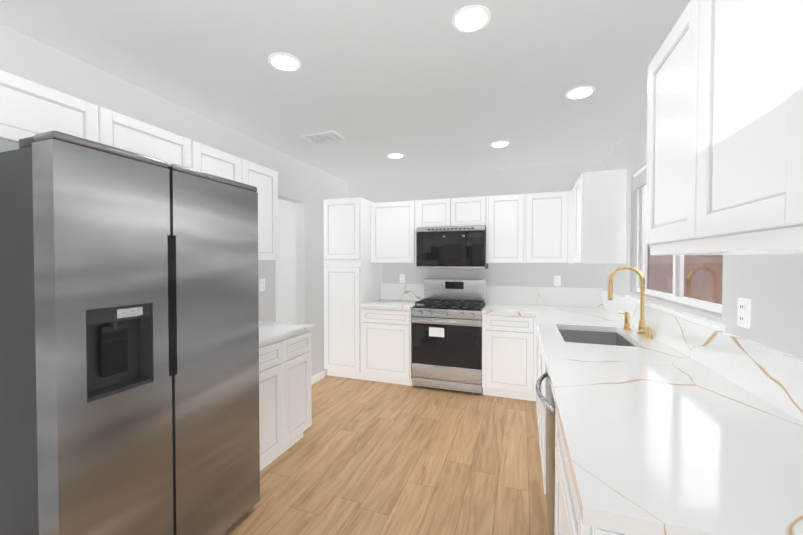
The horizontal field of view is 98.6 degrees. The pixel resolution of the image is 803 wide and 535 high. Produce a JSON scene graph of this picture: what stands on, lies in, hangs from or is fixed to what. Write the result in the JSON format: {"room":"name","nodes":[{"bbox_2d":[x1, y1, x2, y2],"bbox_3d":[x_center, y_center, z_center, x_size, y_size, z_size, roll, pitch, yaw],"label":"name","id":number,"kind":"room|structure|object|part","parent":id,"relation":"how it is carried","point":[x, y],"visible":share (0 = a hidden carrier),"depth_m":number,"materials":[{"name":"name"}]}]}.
{"room":"kitchen","nodes":[
{"label":"kitchen","id":0,"kind":"room"},
{"bbox_2d":[0,24,347,376],"bbox_3d":[-1.939,0.130,1.586,0.120,2.522,6.897,0,1,19],"label":"wall","id":1,"kind":"structure","parent":0,"point":[307,189],"depth_m":2.93,"materials":[{"name":"grey paint"}]},
{"bbox_2d":[0,70,277,260],"bbox_3d":[-1.567,-0.414,1.896,0.366,0.751,2.224,0,1,19],"label":"upper cabinet","id":2,"kind":"object","parent":1,"relation":"attached to","point":[28,108],"visible":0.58,"depth_m":1.76,"materials":[{"name":"white paint"}]},
{"bbox_2d":[259,279,264,290],"bbox_3d":[-1.297,0.163,3.218,0.009,0.116,0.072,0,1,19],"label":"outlet","id":3,"kind":"object","parent":1,"relation":"attached to","point":[261,284],"visible":1,"depth_m":3.21,"materials":[{"name":"plastic"}]},
{"bbox_2d":[312,371,324,383],"bbox_3d":[-1.007,1.307,4.058,0.014,0.085,0.369,0,1,19],"label":"baseboard","id":4,"kind":"structure","parent":1,"relation":"attached to","point":[318,377],"depth_m":4.08,"materials":[{"name":"white wood"}]},
{"bbox_2d":[0,0,690,181],"bbox_3d":[-0.997,-1.175,1.235,5.216,0.100,7.497,0,1,19],"label":"ceiling","id":5,"kind":"structure","parent":0,"point":[425,87],"depth_m":1.97,"materials":[{"name":"paint"}]},
{"bbox_2d":[268,53,300,71],"bbox_3d":[-0.646,-1.132,1.910,0.176,0.008,0.176,0,1,19],"label":"recessed light","id":6,"kind":"object","parent":5,"relation":"in","point":[285,62],"visible":1,"depth_m":1.90,"materials":[{"name":"white plastic"}]},
{"bbox_2d":[299,130,344,142],"bbox_3d":[-0.700,-1.149,3.050,0.340,0.012,0.200,0,1,19],"label":"ceiling vent","id":7,"kind":"object","parent":5,"relation":"in","point":[325,136],"visible":1,"depth_m":3.03,"materials":[{"name":"white metal"}]},
{"bbox_2d":[387,153,403,158],"bbox_3d":[-0.063,-1.160,3.590,0.176,0.008,0.176,0,1,19],"label":"recessed light","id":8,"kind":"object","parent":5,"relation":"in","point":[395,155],"visible":1,"depth_m":3.56,"materials":[{"name":"white plastic"}]},
{"bbox_2d":[451,5,490,32],"bbox_3d":[0.316,-1.126,1.570,0.176,0.008,0.176,0,1,19],"label":"recessed light","id":9,"kind":"object","parent":5,"relation":"in","point":[470,18],"visible":1,"depth_m":1.56,"materials":[{"name":"white plastic"}]},
{"bbox_2d":[490,141,509,147],"bbox_3d":[0.923,-1.154,3.235,0.176,0.008,0.176,0,1,19],"label":"recessed light","id":10,"kind":"object","parent":5,"relation":"in","point":[497,144],"visible":1,"depth_m":3.23,"materials":[{"name":"white plastic"}]},
{"bbox_2d":[565,86,594,99],"bbox_3d":[1.165,-1.138,2.252,0.176,0.008,0.176,0,1,19],"label":"recessed light","id":11,"kind":"object","parent":5,"relation":"in","point":[580,92],"visible":1,"depth_m":2.23,"materials":[{"name":"white plastic"}]},
{"bbox_2d":[223,375,549,534],"bbox_3d":[-0.997,1.446,1.279,5.216,0.100,7.497,0,1,19],"label":"floor","id":12,"kind":"structure","parent":0,"point":[364,457],"depth_m":2.35,"materials":[{"name":"brown wood"}]},
{"bbox_2d":[0,131,259,534],"bbox_3d":[-1.357,0.470,1.674,0.854,1.838,0.900,0,1,19],"label":"refrigerator","id":13,"kind":"object","parent":12,"relation":"on","point":[129,351],"visible":1,"depth_m":1.30,"materials":[{"name":"grey metal"}]},
{"bbox_2d":[259,331,311,470],"bbox_3d":[-1.171,0.939,2.522,0.716,0.873,0.745,0,1,19],"label":"base cabinet","id":14,"kind":"object","parent":12,"relation":"on","point":[285,395],"visible":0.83,"depth_m":2.43,"materials":[{"name":"white paint"}]},
{"bbox_2d":[259,320,315,346],"bbox_3d":[-1.163,0.480,2.531,0.721,0.038,0.787,0,1,19],"label":"countertop","id":15,"kind":"structure","parent":14,"relation":"on","point":[269,331],"depth_m":2.56,"materials":[{"name":"white stone"}]},
{"bbox_2d":[323,197,381,379],"bbox_3d":[-0.613,0.257,4.429,0.501,2.172,0.654,0,1,19],"label":"pantry cabinet","id":16,"kind":"object","parent":12,"relation":"on","point":[352,278],"visible":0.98,"depth_m":4.14,"materials":[{"name":"white paint"}]},
{"bbox_2d":[361,308,412,385],"bbox_3d":[-0.082,0.909,4.254,0.618,0.873,0.654,0,1,19],"label":"base cabinet","id":17,"kind":"object","parent":12,"relation":"on","point":[386,345],"visible":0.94,"depth_m":3.95,"materials":[{"name":"white paint"}]},
{"bbox_2d":[360,299,417,310],"bbox_3d":[-0.084,0.451,4.238,0.620,0.038,0.669,0,1,19],"label":"countertop","id":18,"kind":"structure","parent":17,"relation":"on","point":[389,304],"depth_m":4.06,"materials":[{"name":"white stone"}]},
{"bbox_2d":[412,278,486,393],"bbox_3d":[0.567,0.748,3.995,0.766,1.204,0.655,0,1,19],"label":"range","id":19,"kind":"object","parent":12,"relation":"on","point":[447,334],"visible":1,"depth_m":3.76,"materials":[{"name":"silver metal"}]},
{"bbox_2d":[482,314,536,400],"bbox_3d":[1.194,0.917,3.808,0.530,0.873,0.654,0,1,19],"label":"base cabinet","id":20,"kind":"object","parent":12,"relation":"on","point":[509,355],"visible":0.96,"depth_m":3.51,"materials":[{"name":"white paint"}]},
{"bbox_2d":[482,303,534,316],"bbox_3d":[1.172,0.459,3.786,0.502,0.038,0.694,0,1,19],"label":"countertop","id":21,"kind":"structure","parent":20,"relation":"on","point":[491,308],"depth_m":3.64,"materials":[{"name":"white stone"}]},
{"bbox_2d":[536,372,545,493],"bbox_3d":[1.239,1.083,2.086,0.726,0.599,0.600,0,1,19],"label":"base cabinet","id":22,"kind":"object","parent":12,"relation":"on","point":[540,408],"depth_m":2.24,"materials":[{"name":"white paint"}]},
{"bbox_2d":[536,360,546,371],"bbox_3d":[1.412,1.074,2.580,0.726,0.599,0.445,0,1,19],"label":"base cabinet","id":23,"kind":"object","parent":12,"relation":"on","point":[541,365],"depth_m":2.41,"materials":[{"name":"white paint"}]},
{"bbox_2d":[535,371,555,534],"bbox_3d":[0.962,0.958,1.541,0.682,0.868,0.598,0,1,19],"label":"dishwasher","id":24,"kind":"object","parent":12,"relation":"on","point":[548,402],"visible":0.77,"depth_m":1.60,"materials":[{"name":"grey"}]},
{"bbox_2d":[537,328,602,359],"bbox_3d":[1.677,0.925,3.336,0.726,0.872,1.224,0,1,19],"label":"base cabinet","id":25,"kind":"object","parent":12,"relation":"on","point":[540,356],"depth_m":2.76,"materials":[{"name":"white paint"}]},
{"bbox_2d":[531,305,802,534],"bbox_3d":[1.297,0.485,2.249,0.729,0.038,3.514,0,1,19],"label":"countertop","id":26,"kind":"structure","parent":25,"relation":"on","point":[660,437],"depth_m":0.97,"materials":[{"name":"white stone"}]},
{"bbox_2d":[558,329,635,346],"bbox_3d":[1.338,0.611,2.409,0.490,0.215,0.720,0,1,19],"label":"undermount sink","id":27,"kind":"object","parent":26,"relation":"in","point":[597,337],"visible":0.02,"depth_m":2.70,"materials":[{"name":"silver metal"}]},
{"bbox_2d":[608,266,645,334],"bbox_3d":[1.614,0.224,2.488,0.224,0.474,0.199,0,1,19],"label":"faucet","id":28,"kind":"object","parent":26,"relation":"on","point":[641,330],"visible":1,"depth_m":2.40,"materials":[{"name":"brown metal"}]},
{"bbox_2d":[640,325,652,337],"bbox_3d":[1.630,0.425,2.293,0.072,0.078,0.044,0,1,19],"label":"soap dispenser","id":29,"kind":"object","parent":26,"relation":"on","point":[648,332],"visible":1,"depth_m":2.28,"materials":[{"name":"gold metal"}]},
{"bbox_2d":[554,407,626,534],"bbox_3d":[0.826,0.966,0.904,0.726,0.873,0.685,0,1,19],"label":"base cabinet","id":30,"kind":"object","parent":12,"relation":"on","point":[568,520],"depth_m":1.04,"materials":[{"name":"white paint"}]},
{"bbox_3d":[0.728,0.971,0.593,0.706,0.873,0.034,0,1,19],"label":"kitchen peninsula end panel","id":31,"kind":"part","parent":30,"relation":"part of","materials":[{"name":"white wood"}]},
{"bbox_2d":[275,160,605,322],"bbox_3d":[0.162,0.080,4.568,5.216,2.522,0.120,0,1,19],"label":"wall","id":32,"kind":"structure","parent":0,"point":[545,178],"depth_m":4.27,"materials":[{"name":"grey paint"}]},
{"bbox_2d":[400,274,404,282],"bbox_3d":[0.011,0.146,4.550,0.072,0.116,0.009,0,1,19],"label":"outlet","id":33,"kind":"object","parent":32,"relation":"attached to","point":[402,278],"visible":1,"depth_m":4.55,"materials":[{"name":"plastic"}]},
{"bbox_2d":[371,191,574,262],"bbox_3d":[0.760,-0.426,4.090,2.302,0.750,0.364,0,1,19],"label":"upper cabinet","id":34,"kind":"object","parent":32,"relation":"attached to","point":[531,228],"visible":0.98,"depth_m":3.81,"materials":[{"name":"white paint"}]},
{"bbox_2d":[416,226,487,268],"bbox_3d":[0.603,-0.226,4.080,0.785,0.478,0.440,0,1,19],"label":"over-the-range microwave","id":35,"kind":"object","parent":34,"relation":"attached to","point":[461,247],"visible":1,"depth_m":3.90,"materials":[{"name":"grey"}]},
{"bbox_2d":[381,283,600,307],"bbox_3d":[0.951,0.325,4.217,2.586,0.213,0.021,0,1,19],"label":"backsplash","id":36,"kind":"structure","parent":32,"relation":"attached to","point":[523,295],"depth_m":4.03,"materials":[{"name":"white stone"}]},
{"bbox_2d":[554,276,560,285],"bbox_3d":[1.775,0.151,3.933,0.072,0.116,0.009,0,1,19],"label":"outlet","id":37,"kind":"object","parent":32,"relation":"attached to","point":[557,280],"visible":1,"depth_m":3.93,"materials":[{"name":"plastic"}]},
{"bbox_2d":[604,111,802,358],"bbox_3d":[1.143,0.148,0.508,0.120,2.522,6.897,0,1,19],"label":"wall","id":38,"kind":"structure","parent":0,"point":[769,287],"depth_m":1.40,"materials":[{"name":"grey paint"}]},
{"bbox_2d":[572,169,625,263],"bbox_3d":[1.925,-0.453,3.447,0.347,0.825,0.807,0,1,19],"label":"upper cabinet","id":39,"kind":"object","parent":38,"relation":"attached to","point":[600,220],"visible":1,"depth_m":3.07,"materials":[{"name":"white paint"}]},
{"bbox_2d":[646,14,681,254],"bbox_3d":[1.134,-0.457,1.187,0.348,0.817,0.527,0,1,19],"label":"upper cabinet","id":40,"kind":"object","parent":38,"relation":"attached to","point":[664,70],"depth_m":1.33,"materials":[{"name":"white paint"}]},
{"bbox_2d":[625,295,724,331],"bbox_3d":[1.687,0.259,2.223,0.074,0.030,1.470,0,1,19],"label":"window sill","id":41,"kind":"structure","parent":38,"relation":"attached to","point":[710,324],"depth_m":1.86,"materials":[{"name":"white stone"}]},
{"bbox_2d":[633,164,722,313],"bbox_3d":[1.729,-0.275,2.199,0.087,0.975,1.404,0,1,19],"label":"window","id":42,"kind":"structure","parent":38,"relation":"in","point":[694,280],"depth_m":2.15,"materials":[{"name":"clear glass"}]},
{"bbox_2d":[601,288,802,422],"bbox_3d":[1.631,0.360,2.130,0.023,0.213,3.514,0,1,19],"label":"backsplash","id":43,"kind":"structure","parent":38,"relation":"attached to","point":[773,377],"depth_m":1.44,"materials":[{"name":"white stone"}]},
{"bbox_2d":[678,0,761,254],"bbox_3d":[0.995,-0.450,0.788,0.348,0.817,0.583,0,1,19],"label":"upper cabinet","id":44,"kind":"object","parent":38,"relation":"attached to","point":[724,173],"depth_m":0.96,"materials":[{"name":"white paint"}]},
{"bbox_2d":[737,298,749,328],"bbox_3d":[1.383,0.184,1.399,0.009,0.116,0.072,0,1,19],"label":"electrical outlet","id":45,"kind":"object","parent":38,"relation":"attached to","point":[743,313],"visible":1,"depth_m":1.39,"materials":[{"name":"plastic"}]},
{"bbox_2d":[758,0,802,253],"bbox_3d":[0.844,-0.443,0.389,0.368,0.817,0.534,0,1,19],"label":"upper cabinet","id":46,"kind":"object","parent":38,"relation":"attached to","point":[780,85],"depth_m":0.73,"materials":[{"name":"white paint"}]}
]}

